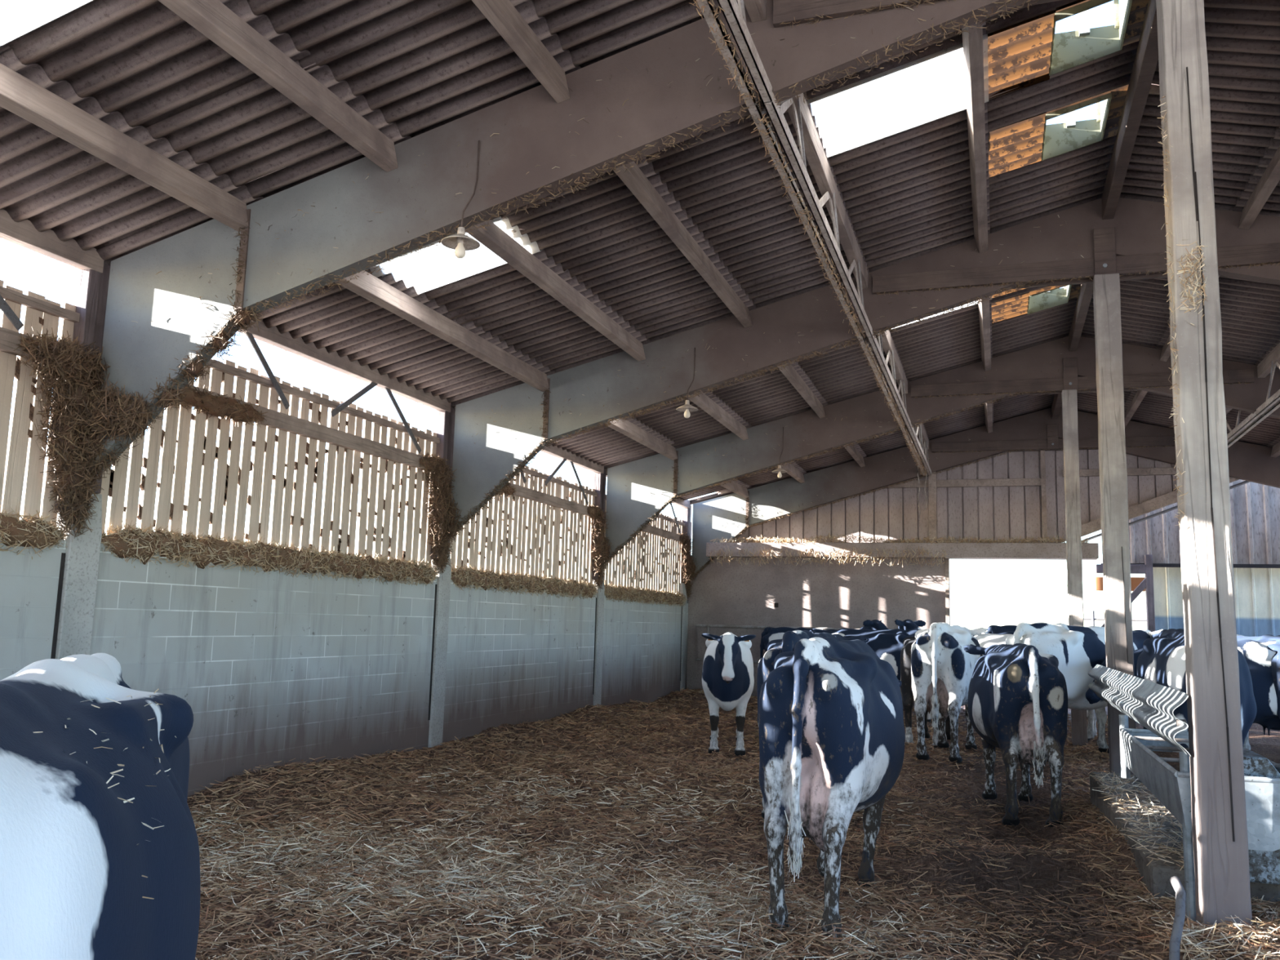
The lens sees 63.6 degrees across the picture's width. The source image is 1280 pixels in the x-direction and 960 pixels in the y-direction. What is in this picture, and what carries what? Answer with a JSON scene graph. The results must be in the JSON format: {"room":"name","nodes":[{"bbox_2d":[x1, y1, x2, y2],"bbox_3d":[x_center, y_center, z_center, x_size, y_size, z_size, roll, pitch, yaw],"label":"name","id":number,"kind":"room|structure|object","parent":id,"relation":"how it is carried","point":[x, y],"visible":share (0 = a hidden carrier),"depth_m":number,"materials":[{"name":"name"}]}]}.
{"room":"farm building","nodes":[
{"label":"farm building","id":0,"kind":"room"},
{"bbox_2d":[0,537,688,795],"bbox_3d":[-3.583,1.729,8.335,0.200,2.250,27.750,-1,-8,19],"label":"wall","id":1,"kind":"structure","parent":0,"point":[276,666],"depth_m":9.77,"materials":[{"name":"concrete"}]},
{"bbox_2d":[0,505,70,559],"bbox_3d":[-4.724,0.070,4.881,0.296,0.379,4.814,-1,-8,19],"label":"straw","id":2,"kind":"object","parent":1,"relation":"on","point":[36,532],"visible":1,"depth_m":6.78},
{"bbox_2d":[0,280,79,525],"bbox_3d":[-4.723,-0.883,4.994,0.117,2.053,4.900,-1,-8,19],"label":"slatted panel","id":3,"kind":"object","parent":1,"relation":"on","point":[20,451],"visible":0.62,"depth_m":6.86,"materials":[{"name":"wood"}]},
{"bbox_2d":[13,327,79,373],"bbox_3d":[-4.645,-1.138,5.083,0.260,0.342,4.920,-1,-8,19],"label":"straw wisps","id":4,"kind":"object","parent":3,"relation":"on","point":[29,340],"visible":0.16,"depth_m":6.84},
{"bbox_2d":[99,332,439,567],"bbox_3d":[-3.101,-0.196,9.674,0.119,2.053,4.900,-1,-8,19],"label":"slatted panel","id":5,"kind":"object","parent":1,"relation":"on","point":[385,465],"visible":0.74,"depth_m":9.32,"materials":[{"name":"wood"}]},
{"bbox_2d":[170,381,451,479],"bbox_3d":[-3.036,-0.447,9.757,0.227,0.355,4.901,-1,-8,19],"label":"straw wisps","id":6,"kind":"object","parent":5,"relation":"on","point":[219,406],"visible":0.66,"depth_m":8.55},
{"bbox_2d":[101,519,439,586],"bbox_3d":[-3.100,0.759,9.547,0.278,0.368,4.805,-1,-8,19],"label":"straw","id":7,"kind":"object","parent":1,"relation":"on","point":[138,543],"visible":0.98,"depth_m":8.81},
{"bbox_2d":[449,458,597,583],"bbox_3d":[-1.478,0.491,14.353,0.118,2.053,4.900,-1,-8,19],"label":"slatted panel","id":8,"kind":"object","parent":1,"relation":"on","point":[512,539],"visible":0.67,"depth_m":14.41,"materials":[{"name":"wood"}]},
{"bbox_2d":[450,564,598,600],"bbox_3d":[-1.472,1.441,14.239,0.286,0.372,4.799,-1,-8,19],"label":"ledge","id":9,"kind":"object","parent":1,"relation":"on","point":[461,576],"visible":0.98,"depth_m":13.71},
{"bbox_2d":[603,494,684,593],"bbox_3d":[0.147,1.178,19.031,0.112,2.053,4.900,-1,-8,19],"label":"slatted panel","id":10,"kind":"object","parent":1,"relation":"on","point":[653,559],"visible":0.55,"depth_m":19.36,"materials":[{"name":"wood"}]},
{"bbox_2d":[604,582,687,606],"bbox_3d":[0.146,2.135,18.912,0.289,0.379,4.791,-1,-8,19],"label":"ledge","id":11,"kind":"object","parent":1,"relation":"on","point":[624,593],"visible":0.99,"depth_m":18.43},
{"bbox_2d":[0,0,1138,504],"bbox_3d":[-0.095,-2.323,7.736,7.322,1.901,27.819,-1,-8,19],"label":"ceiling","id":12,"kind":"structure","parent":0,"point":[411,68],"depth_m":8.09,"materials":[{"name":"metal"}]},
{"bbox_2d":[0,0,94,47],"bbox_3d":[-2.864,-2.393,4.699,1.240,0.354,0.842,-1,-8,19],"label":"skylight","id":13,"kind":"object","parent":12,"relation":"attached to","point":[18,18],"visible":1,"depth_m":5.07,"materials":[{"name":"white plastic"}]},
{"bbox_2d":[364,216,542,293],"bbox_3d":[-1.538,-1.831,8.523,1.240,0.353,0.792,-1,-8,19],"label":"skylight","id":14,"kind":"object","parent":12,"relation":"attached to","point":[440,267],"visible":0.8,"depth_m":8.58,"materials":[{"name":"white plastic"}]},
{"bbox_2d":[807,33,988,157],"bbox_3d":[1.865,-2.775,7.555,1.300,0.368,0.931,-1,-8,19],"label":"skylight","id":15,"kind":"object","parent":12,"relation":"attached to","point":[925,90],"visible":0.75,"depth_m":7.54,"materials":[{"name":"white plastic"}]},
{"bbox_2d":[691,407,1279,573],"bbox_3d":[7.740,0.242,19.175,14.020,3.255,0.280,-1,-8,19],"label":"rafter","id":16,"kind":"object","parent":12,"relation":"attached to","point":[1249,462],"visible":0.75,"depth_m":19.94,"materials":[{"name":"grey metal"}]},
{"bbox_2d":[691,422,1175,577],"bbox_3d":[5.463,0.424,19.933,9.263,3.054,0.287,-1,-8,19],"label":"fringe","id":17,"kind":"object","parent":16,"relation":"attached to","point":[1008,451],"visible":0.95,"depth_m":20.40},
{"bbox_2d":[1124,390,1147,427],"bbox_3d":[8.072,-1.377,16.653,0.131,0.203,4.870,-1,-8,19],"label":"purlin","id":18,"kind":"object","parent":16,"relation":"attached to","point":[1140,395],"visible":0.5,"depth_m":17.19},
{"bbox_2d":[991,284,1080,323],"bbox_3d":[4.908,-2.234,12.961,1.220,0.347,0.950,-1,-8,19],"label":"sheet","id":19,"kind":"object","parent":12,"relation":"attached to","point":[1017,305],"visible":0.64,"depth_m":12.94,"materials":[{"name":"wood"}]},
{"bbox_2d":[1026,284,1071,314],"bbox_3d":[5.125,-2.521,12.960,0.680,0.660,0.950,-1,-8,19],"label":"skylight","id":20,"kind":"object","parent":19,"relation":"on","point":[1057,296],"visible":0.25,"depth_m":13.27,"materials":[{"name":"glass"}]},
{"bbox_2d":[987,84,1128,177],"bbox_3d":[3.394,-2.875,8.595,1.220,0.347,0.960,-1,-8,19],"label":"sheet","id":21,"kind":"object","parent":12,"relation":"attached to","point":[1019,144],"visible":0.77,"depth_m":8.59,"materials":[{"name":"plastic"}]},
{"bbox_2d":[1041,92,1111,160],"bbox_3d":[3.611,-3.162,8.594,0.680,0.660,0.960,-1,-8,19],"label":"skylight","id":22,"kind":"object","parent":21,"relation":"on","point":[1059,139],"visible":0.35,"depth_m":8.90,"materials":[{"name":"plastic"}]},
{"bbox_2d":[987,0,1148,100],"bbox_3d":[2.924,-3.074,7.238,1.220,0.347,0.920,-1,-8,19],"label":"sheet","id":23,"kind":"object","parent":12,"relation":"attached to","point":[1019,54],"visible":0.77,"depth_m":7.26,"materials":[{"name":"plastic"}]},
{"bbox_2d":[1048,0,1132,75],"bbox_3d":[3.140,-3.361,7.237,0.680,0.660,0.920,-1,-8,19],"label":"skylight","id":24,"kind":"object","parent":23,"relation":"on","point":[1072,49],"visible":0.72,"depth_m":7.53,"materials":[{"name":"plastic"}]},
{"bbox_3d":[1.256,-2.503,0.476,14.020,3.255,0.142,-1,-8,19],"label":"frame","id":25,"kind":"object","parent":12,"relation":"attached to","visible":0},
{"bbox_2d":[696,0,772,105],"bbox_3d":[-0.035,-2.820,3.637,0.285,0.684,4.890,-1,-8,19],"label":"truss","id":26,"kind":"object","parent":25,"relation":"attached to","point":[734,14],"visible":1,"depth_m":5.40,"materials":[{"name":"metal"}]},
{"bbox_2d":[688,0,759,103],"bbox_3d":[-0.146,-2.479,3.617,0.187,0.072,4.833,-1,-8,19],"label":"fringe","id":27,"kind":"object","parent":26,"relation":"hanging from","point":[703,6],"visible":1,"depth_m":5.34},
{"bbox_2d":[186,688,1279,959],"bbox_3d":[4.833,2.950,9.886,15.200,0.464,26.450,-1,-8,19],"label":"floor","id":28,"kind":"structure","parent":0,"point":[1267,746],"depth_m":7.20,"materials":[{"name":"plant"}]},
{"bbox_2d":[50,263,110,659],"bbox_3d":[-3.997,0.551,7.193,0.265,4.250,0.320,-1,-8,19],"label":"wall column","id":29,"kind":"structure","parent":28,"relation":"on","point":[79,563],"depth_m":7.20,"materials":[{"name":"concrete"}]},
{"bbox_2d":[0,208,103,273],"bbox_3d":[-4.663,-1.886,5.126,0.100,0.160,4.850,-1,-8,19],"label":"eave purlin","id":30,"kind":"object","parent":29,"relation":"attached to","point":[24,233],"visible":0.76,"depth_m":6.96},
{"bbox_2d":[17,328,160,543],"bbox_3d":[-3.800,-0.295,7.048,0.867,1.439,0.708,6,-9,-32],"label":"clump","id":31,"kind":"object","parent":29,"relation":"hanging from","point":[83,414],"visible":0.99,"depth_m":7.02,"materials":[{"name":"plant"}]},
{"bbox_2d":[238,319,451,412],"bbox_3d":[-3.041,-1.199,9.806,0.100,0.160,4.850,-1,-8,19],"label":"eave purlin","id":32,"kind":"object","parent":29,"relation":"on","point":[271,335],"visible":0.52,"depth_m":10.07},
{"bbox_2d":[0,653,199,959],"bbox_3d":[-1.300,1.085,1.936,0.852,1.446,2.189,2,-8,-6],"label":"cow","id":33,"kind":"object","parent":28,"relation":"on","point":[73,865],"visible":0.99,"depth_m":1.80},
{"bbox_2d":[33,688,176,899],"bbox_3d":[-1.086,0.616,2.134,0.221,0.314,0.800,5,-8,-21],"label":"straw","id":34,"kind":"object","parent":33,"relation":"on","point":[121,765],"visible":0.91,"depth_m":1.98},
{"bbox_2d":[427,406,455,747],"bbox_3d":[-2.374,1.238,11.872,0.265,4.250,0.320,-1,-8,19],"label":"wall column","id":35,"kind":"structure","parent":28,"relation":"on","point":[445,420],"depth_m":11.76,"materials":[{"name":"concrete"}]},
{"bbox_2d":[424,456,465,574],"bbox_3d":[-2.257,0.422,11.797,0.572,1.416,0.442,6,-9,-32],"label":"clump","id":36,"kind":"object","parent":35,"relation":"hanging from","point":[444,513],"visible":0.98,"depth_m":11.72,"materials":[{"name":"plant"}]},
{"bbox_2d":[591,469,606,706],"bbox_3d":[-0.752,1.925,16.551,0.265,4.250,0.320,-1,-8,19],"label":"wall column","id":37,"kind":"structure","parent":28,"relation":"on","point":[599,478],"depth_m":16.45,"materials":[{"name":"concrete"}]},
{"bbox_2d":[453,406,604,473],"bbox_3d":[-1.418,-0.512,14.485,0.100,0.160,4.850,-1,-8,19],"label":"eave purlin","id":38,"kind":"object","parent":37,"relation":"attached to","point":[555,451],"visible":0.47,"depth_m":15.54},
{"bbox_2d":[587,502,615,591],"bbox_3d":[-0.647,1.082,16.455,0.404,1.444,0.567,-4,-10,35],"label":"clump","id":39,"kind":"object","parent":37,"relation":"hanging from","point":[599,544],"visible":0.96,"depth_m":16.41,"materials":[{"name":"plant"}]},
{"bbox_2d":[679,504,691,691],"bbox_3d":[0.830,2.595,21.113,0.265,4.250,0.530,-1,-8,19],"label":"wall column","id":40,"kind":"structure","parent":28,"relation":"on","point":[686,512],"depth_m":20.91,"materials":[{"name":"concrete"}]},
{"bbox_2d":[680,533,698,598],"bbox_3d":[0.976,1.786,21.152,0.572,1.424,0.417,9,-11,-42],"label":"clump","id":41,"kind":"object","parent":40,"relation":"hanging from","point":[689,567],"visible":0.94,"depth_m":21.09,"materials":[{"name":"plant"}]},
{"bbox_2d":[701,631,755,755],"bbox_3d":[1.092,2.618,12.833,0.667,1.438,2.142,1,-8,5],"label":"cow","id":42,"kind":"object","parent":28,"relation":"on","point":[727,670],"visible":0.98,"depth_m":12.19},
{"bbox_2d":[186,686,1279,959],"bbox_3d":[1.855,2.963,10.812,8.559,0.546,18.318,-1,-8,19],"label":"bedding","id":43,"kind":"object","parent":28,"relation":"on","point":[657,890],"visible":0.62,"depth_m":6.43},
{"bbox_2d":[1242,746,1279,884],"bbox_3d":[3.335,1.857,5.284,0.700,0.940,1.235,-1,-8,19],"label":"trough","id":44,"kind":"object","parent":43,"relation":"on","point":[1264,866],"visible":0.29,"depth_m":4.87,"materials":[{"name":"metal"}]},
{"bbox_2d":[695,623,902,697],"bbox_3d":[3.408,3.645,19.928,4.850,1.587,0.088,-1,-8,19],"label":"gate","id":45,"kind":"object","parent":28,"relation":"on","point":[714,629],"visible":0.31,"depth_m":20.54,"materials":[{"name":"metal"}]},
{"bbox_2d":[756,630,869,818],"bbox_3d":[1.531,2.038,8.920,0.727,1.465,2.464,-1,-8,21],"label":"cow","id":46,"kind":"object","parent":28,"relation":"on","point":[774,647],"visible":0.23,"depth_m":8.03},
{"bbox_2d":[760,619,889,659],"bbox_3d":[3.326,3.276,18.283,2.409,1.638,0.762,0,-8,9],"label":"cow","id":47,"kind":"object","parent":28,"relation":"on","point":[769,633],"visible":0.19,"depth_m":18.33},
{"bbox_2d":[759,636,905,943],"bbox_3d":[1.214,1.718,6.171,0.768,1.546,2.396,-2,-8,22],"label":"cow","id":48,"kind":"object","parent":28,"relation":"on","point":[832,732],"visible":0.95,"depth_m":5.26},
{"bbox_2d":[784,796,805,881],"bbox_3d":[0.766,1.776,5.115,0.100,0.404,0.113,-2,-8,22],"label":"switch","id":49,"kind":"object","parent":48,"relation":"attached to","point":[795,834],"depth_m":5.09,"materials":[{"name":"grey"}]},
{"bbox_2d":[809,628,932,722],"bbox_3d":[3.690,3.134,16.767,2.440,1.451,0.720,-2,-8,23],"label":"cow","id":50,"kind":"object","parent":28,"relation":"on","point":[887,645],"visible":0.23,"depth_m":16.47},
{"bbox_2d":[900,635,950,747],"bbox_3d":[3.947,2.776,13.904,0.727,1.465,2.464,-2,-8,23],"label":"cow","id":51,"kind":"object","parent":28,"relation":"on","point":[905,653],"visible":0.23,"depth_m":13.00},
{"bbox_2d":[911,622,988,763],"bbox_3d":[3.700,2.458,12.248,0.749,1.508,2.536,-2,-9,25],"label":"cow","id":52,"kind":"object","parent":28,"relation":"on","point":[941,670],"visible":0.89,"depth_m":11.29},
{"bbox_2d":[930,693,940,728],"bbox_3d":[3.186,2.499,11.137,0.106,0.388,0.099,-2,-9,25],"label":"switch","id":53,"kind":"object","parent":52,"relation":"attached to","point":[935,710],"depth_m":11.12,"materials":[{"name":"grey"}]},
{"bbox_2d":[963,643,1067,826],"bbox_3d":[3.375,2.216,9.373,0.795,1.465,2.464,0,-8,11],"label":"cow","id":54,"kind":"object","parent":28,"relation":"on","point":[1017,703],"visible":1,"depth_m":8.38},
{"bbox_2d":[1032,738,1044,787],"bbox_3d":[3.170,2.252,8.203,0.099,0.386,0.088,0,-8,11],"label":"switch","id":55,"kind":"object","parent":54,"relation":"attached to","point":[1038,763],"depth_m":8.18,"materials":[{"name":"grey"}]},
{"bbox_2d":[974,633,1097,740],"bbox_3d":[5.358,2.939,14.859,2.464,1.465,0.727,-3,-9,29],"label":"cow","id":56,"kind":"object","parent":28,"relation":"on","point":[986,640],"visible":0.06,"depth_m":14.85},
{"bbox_2d":[1061,389,1088,746],"bbox_3d":[5.997,1.164,14.253,0.197,4.895,0.198,-1,-8,19],"label":"timber post","id":57,"kind":"object","parent":28,"relation":"on","point":[1069,397],"visible":0.74,"depth_m":14.24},
{"bbox_2d":[604,336,1279,561],"bbox_3d":[6.117,-0.445,14.496,14.020,3.255,0.280,-1,-8,19],"label":"rafter","id":58,"kind":"object","parent":57,"relation":"on","point":[1018,371],"visible":0.95,"depth_m":15.44,"materials":[{"name":"grey metal"}]},
{"bbox_2d":[900,422,931,475],"bbox_3d":[4.811,-0.768,17.614,0.285,0.684,5.020,-1,-8,19],"label":"girder","id":59,"kind":"object","parent":58,"relation":"attached to","point":[922,435],"visible":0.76,"depth_m":17.83,"materials":[{"name":"metal"}]},
{"bbox_2d":[603,352,1252,563],"bbox_3d":[3.837,-0.332,15.282,9.269,3.201,0.282,-1,-8,19],"label":"fringe","id":60,"kind":"object","parent":58,"relation":"attached to","point":[634,535],"visible":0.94,"depth_m":15.81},
{"bbox_2d":[1068,283,1093,351],"bbox_3d":[5.355,-2.277,12.385,0.100,0.230,4.870,-1,-8,19],"label":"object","id":61,"kind":"structure","parent":58,"relation":"attached to","point":[1086,291],"depth_m":13.11,"materials":[{"name":"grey wood"}]},
{"bbox_2d":[1225,407,1268,448],"bbox_3d":[9.052,-0.853,16.156,0.285,0.684,5.020,-1,-8,19],"label":"girder","id":62,"kind":"object","parent":58,"relation":"attached to","point":[1240,429],"visible":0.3,"depth_m":14.84,"materials":[{"name":"metal"}]},
{"bbox_2d":[1005,622,1163,761],"bbox_3d":[5.368,2.481,12.208,2.584,1.537,0.763,5,-9,-27],"label":"cow","id":63,"kind":"object","parent":28,"relation":"on","point":[1077,650],"visible":0.42,"depth_m":11.76},
{"bbox_2d":[1093,273,1136,773],"bbox_3d":[4.399,0.477,9.564,0.228,4.895,0.203,-1,-8,19],"label":"timber post","id":64,"kind":"object","parent":28,"relation":"on","point":[1119,652],"visible":0.8,"depth_m":9.54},
{"bbox_2d":[448,197,1279,532],"bbox_3d":[4.495,-1.132,9.817,14.020,3.255,0.280,-1,-8,19],"label":"rafter","id":65,"kind":"object","parent":64,"relation":"on","point":[1132,242],"visible":0.98,"depth_m":10.77,"materials":[{"name":"grey metal"}]},
{"bbox_2d":[606,417,677,460],"bbox_3d":[-0.248,-0.746,14.103,0.131,0.203,4.870,-1,-8,19],"label":"purlin","id":66,"kind":"object","parent":65,"relation":"attached to","point":[628,428],"visible":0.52,"depth_m":14.88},
{"bbox_2d":[686,391,748,439],"bbox_3d":[0.837,-1.052,13.771,0.131,0.203,4.870,-1,-8,19],"label":"purlin","id":67,"kind":"object","parent":65,"relation":"attached to","point":[704,402],"visible":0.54,"depth_m":14.47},
{"bbox_2d":[777,362,825,417],"bbox_3d":[1.971,-1.372,13.425,0.131,0.203,4.870,-1,-8,19],"label":"purlin","id":68,"kind":"object","parent":65,"relation":"attached to","point":[789,372],"visible":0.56,"depth_m":14.03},
{"bbox_2d":[447,214,1279,537],"bbox_3d":[2.221,-0.985,10.599,9.276,3.151,0.284,-1,-8,19],"label":"fringe","id":69,"kind":"object","parent":65,"relation":"attached to","point":[506,484],"visible":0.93,"depth_m":11.05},
{"bbox_2d":[857,330,911,427],"bbox_3d":[3.189,-1.455,12.935,0.285,0.684,5.020,-1,-8,19],"label":"girder","id":70,"kind":"object","parent":65,"relation":"attached to","point":[886,342],"visible":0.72,"depth_m":12.93,"materials":[{"name":"metal"}]},
{"bbox_2d":[977,297,991,371],"bbox_3d":[4.247,-2.013,12.730,0.131,0.203,4.870,-1,-8,19],"label":"purlin","id":71,"kind":"object","parent":65,"relation":"attached to","point":[984,307],"visible":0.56,"depth_m":13.17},
{"bbox_2d":[1256,342,1279,415],"bbox_3d":[7.429,-1.540,11.477,0.285,0.684,5.020,-1,-8,19],"label":"girder","id":72,"kind":"object","parent":65,"relation":"attached to","point":[1268,365],"visible":1,"depth_m":13.22,"materials":[{"name":"metal"}]},
{"bbox_2d":[1094,554,1155,631],"bbox_3d":[9.713,3.150,20.639,1.030,3.300,0.400,-1,-8,19],"label":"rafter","id":73,"kind":"object","parent":28,"relation":"on","point":[1139,584],"visible":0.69,"depth_m":20.51,"materials":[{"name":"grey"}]},
{"bbox_2d":[1084,770,1279,959],"bbox_3d":[3.316,2.155,5.525,1.395,0.445,6.680,-1,-8,19],"label":"heap","id":74,"kind":"object","parent":28,"relation":"on","point":[1237,926],"visible":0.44,"depth_m":5.41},
{"bbox_2d":[1168,875,1186,959],"bbox_3d":[2.247,1.905,4.311,0.064,0.432,0.295,-3,-9,30],"label":"hose","id":75,"kind":"object","parent":74,"relation":"in","point":[1180,894],"visible":1,"depth_m":4.31,"materials":[{"name":"rubber"}]},
{"bbox_2d":[1085,639,1279,735],"bbox_3d":[6.141,2.450,11.267,2.386,1.437,0.713,0,-8,13],"label":"cow","id":76,"kind":"object","parent":28,"relation":"on","point":[1258,657],"visible":0.17,"depth_m":10.96},
{"bbox_2d":[1089,771,1279,905],"bbox_3d":[3.617,2.596,7.154,0.610,0.600,3.950,-1,-8,19],"label":"pile","id":77,"kind":"object","parent":28,"relation":"on","point":[1157,874],"visible":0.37,"depth_m":6.24,"materials":[{"name":"plant"}]},
{"bbox_2d":[1136,628,1257,752],"bbox_3d":[4.302,1.874,7.989,0.715,1.437,2.302,-2,-8,22],"label":"cow","id":78,"kind":"object","parent":28,"relation":"on","point":[1162,661],"visible":0.27,"depth_m":7.73},
{"bbox_2d":[1119,714,1279,924],"bbox_3d":[3.228,1.893,5.957,0.588,0.845,2.474,-1,-8,19],"label":"trough","id":79,"kind":"object","parent":28,"relation":"on","point":[1165,772],"visible":0.52,"depth_m":4.95,"materials":[{"name":"metal"}]},
{"bbox_2d":[1121,732,1279,851],"bbox_3d":[3.224,1.728,5.953,0.569,0.319,2.398,-1,-8,19],"label":"basin","id":80,"kind":"object","parent":79,"relation":"in","point":[1151,758],"depth_m":5.01,"materials":[{"name":"metal"}]},
{"bbox_2d":[1155,0,1252,933],"bbox_3d":[2.694,-0.201,4.965,0.202,4.895,0.203,-1,-8,19],"label":"timber post","id":81,"kind":"object","parent":28,"relation":"on","point":[1218,798],"visible":0.94,"depth_m":4.86,"materials":[{"name":"wood"}]},
{"bbox_2d":[91,0,1062,471],"bbox_3d":[2.872,-1.819,5.137,14.020,3.255,0.280,-1,-8,19],"label":"rafter","id":82,"kind":"object","parent":81,"relation":"on","point":[534,129],"visible":0.99,"depth_m":6.48,"materials":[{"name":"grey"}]},
{"bbox_2d":[0,62,248,231],"bbox_3d":[-3.493,-2.120,4.744,0.131,0.203,4.870,-1,-8,19],"label":"purlin","id":83,"kind":"object","parent":82,"relation":"attached to","point":[21,96],"visible":1,"depth_m":5.95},
{"bbox_2d":[157,0,398,172],"bbox_3d":[-2.408,-2.426,4.413,0.131,0.203,4.870,-1,-8,19],"label":"purlin","id":84,"kind":"object","parent":82,"relation":"attached to","point":[213,19],"visible":1,"depth_m":5.63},
{"bbox_2d":[334,270,549,391],"bbox_3d":[-1.871,-1.433,9.424,0.131,0.203,4.870,-1,-8,19],"label":"purlin","id":85,"kind":"object","parent":82,"relation":"attached to","point":[370,287],"visible":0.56,"depth_m":9.43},
{"bbox_2d":[440,140,479,258],"bbox_3d":[-1.072,-1.742,6.271,0.238,0.822,0.235,5,-9,-26],"label":"pendant lamp","id":86,"kind":"object","parent":82,"relation":"hanging from","point":[460,242],"visible":1,"depth_m":6.25,"materials":[{"name":"metal"}]},
{"bbox_2d":[471,0,570,102],"bbox_3d":[-1.274,-2.746,4.067,0.131,0.203,4.870,-1,-8,19],"label":"purlin","id":87,"kind":"object","parent":82,"relation":"attached to","point":[502,15],"visible":1,"depth_m":5.80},
{"bbox_2d":[464,219,645,361],"bbox_3d":[-0.785,-1.739,9.092,0.131,0.203,4.870,-1,-8,19],"label":"purlin","id":88,"kind":"object","parent":82,"relation":"attached to","point":[494,237],"visible":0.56,"depth_m":9.04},
{"bbox_2d":[83,0,1038,472],"bbox_3d":[0.601,-1.723,5.932,9.257,3.220,0.339,-1,-8,19],"label":"fringe","id":89,"kind":"object","parent":82,"relation":"attached to","point":[220,342],"visible":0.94,"depth_m":6.85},
{"bbox_2d":[613,161,752,327],"bbox_3d":[0.348,-2.059,8.746,0.131,0.203,4.870,-1,-8,19],"label":"purlin","id":90,"kind":"object","parent":82,"relation":"attached to","point":[634,180],"visible":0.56,"depth_m":8.62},
{"bbox_2d":[746,89,872,337],"bbox_3d":[1.566,-2.142,8.256,0.285,0.684,5.020,-1,-8,19],"label":"girder","id":91,"kind":"object","parent":82,"relation":"attached to","point":[810,144],"visible":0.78,"depth_m":7.69,"materials":[{"name":"metal"}]},
{"bbox_2d":[751,112,865,337],"bbox_3d":[1.470,-1.794,8.295,0.184,0.077,4.816,-1,-8,19],"label":"fringe","id":92,"kind":"object","parent":91,"relation":"hanging from","point":[762,119],"visible":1,"depth_m":7.66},
{"bbox_2d":[961,20,988,253],"bbox_3d":[2.624,-2.700,8.051,0.131,0.203,4.870,-1,-8,19],"label":"purlin","id":93,"kind":"object","parent":82,"relation":"attached to","point":[972,42],"visible":1,"depth_m":7.78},
{"bbox_2d":[1102,0,1158,219],"bbox_3d":[3.732,-2.964,7.705,0.100,0.230,4.870,-1,-8,19],"label":"roof purlin","id":94,"kind":"structure","parent":82,"relation":"attached to","point":[1146,59],"depth_m":7.95,"materials":[{"name":"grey wood"}]},
{"bbox_2d":[1238,146,1279,229],"bbox_3d":[4.827,-2.751,7.294,0.131,0.203,4.870,-1,-8,19],"label":"purlin","id":95,"kind":"object","parent":82,"relation":"attached to","point":[1270,178],"visible":1,"depth_m":8.87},
{"bbox_2d":[1088,664,1191,756],"bbox_3d":[3.296,1.470,7.040,0.080,0.289,4.849,-1,-8,19],"label":"guard rail","id":96,"kind":"object","parent":81,"relation":"attached to","point":[1151,704],"visible":1,"depth_m":5.99,"materials":[{"name":"metal"}]},
{"bbox_2d":[1157,95,1207,530],"bbox_3d":[2.631,-0.852,5.028,0.152,2.247,0.246,5,-8,-21],"label":"tuft","id":97,"kind":"object","parent":81,"relation":"attached to","point":[1199,246],"visible":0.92,"depth_m":4.99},
{"bbox_2d":[1236,634,1279,750],"bbox_3d":[6.926,2.488,11.822,0.713,1.437,2.415,2,-8,-1],"label":"cow","id":98,"kind":"object","parent":28,"relation":"on","point":[1275,662],"visible":0.14,"depth_m":10.96},
{"bbox_2d":[686,555,946,709],"bbox_3d":[3.414,3.105,20.453,5.100,3.200,0.150,-1,-8,19],"label":"wall","id":99,"kind":"structure","parent":0,"point":[833,595],"depth_m":20.49,"materials":[{"name":"concrete"}]},
{"bbox_2d":[706,542,1098,559],"bbox_3d":[4.896,1.377,20.080,7.350,0.280,0.460,-1,-8,19],"label":"lintel beam","id":100,"kind":"structure","parent":99,"relation":"on","point":[1041,551],"depth_m":19.73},
{"bbox_2d":[708,532,1090,567],"bbox_3d":[4.829,1.355,19.986,7.190,0.714,0.431,-1,-8,19],"label":"ledge","id":101,"kind":"object","parent":100,"relation":"on","point":[953,540],"visible":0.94,"depth_m":20.08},
{"bbox_2d":[884,450,1176,542],"bbox_3d":[7.501,0.336,19.335,7.600,1.800,0.190,-1,-8,19],"label":"framing","id":102,"kind":"object","parent":100,"relation":"on","point":[931,483],"visible":0.73,"depth_m":19.63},
{"bbox_2d":[1080,476,1239,537],"bbox_3d":[10.933,-0.237,18.277,6.273,2.604,0.120,-1,-8,19],"label":"board","id":103,"kind":"object","parent":102,"relation":"attached to","point":[1168,499],"visible":0.33,"depth_m":18.73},
{"bbox_2d":[733,449,1177,542],"bbox_3d":[7.985,-0.138,19.419,14.280,2.988,0.050,-1,-8,19],"label":"wall","id":104,"kind":"structure","parent":0,"point":[977,512],"depth_m":19.82,"materials":[{"name":"wood"}]},
{"bbox_2d":[1060,0,1279,447],"bbox_3d":[6.790,-2.461,5.369,7.322,1.901,27.819,-1,-8,19],"label":"ceiling","id":105,"kind":"structure","parent":0,"point":[1242,37],"depth_m":9.12,"materials":[{"name":"metal"}]},
{"bbox_2d":[1128,479,1279,564],"bbox_3d":[12.973,0.657,19.853,7.500,2.000,0.040,-1,-8,19],"label":"wall","id":106,"kind":"structure","parent":0,"point":[1255,508],"depth_m":20.26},
{"bbox_2d":[1100,563,1279,568],"bbox_3d":[12.896,1.652,19.724,7.500,0.070,0.060,-1,-8,19],"label":"trim","id":107,"kind":"structure","parent":106,"relation":"attached to","point":[1154,565],"depth_m":20.11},
{"bbox_2d":[1152,567,1279,636],"bbox_3d":[13.363,3.228,19.453,6.600,3.220,0.030,-1,-8,19],"label":"wall","id":108,"kind":"structure","parent":0,"point":[1256,590],"depth_m":20.14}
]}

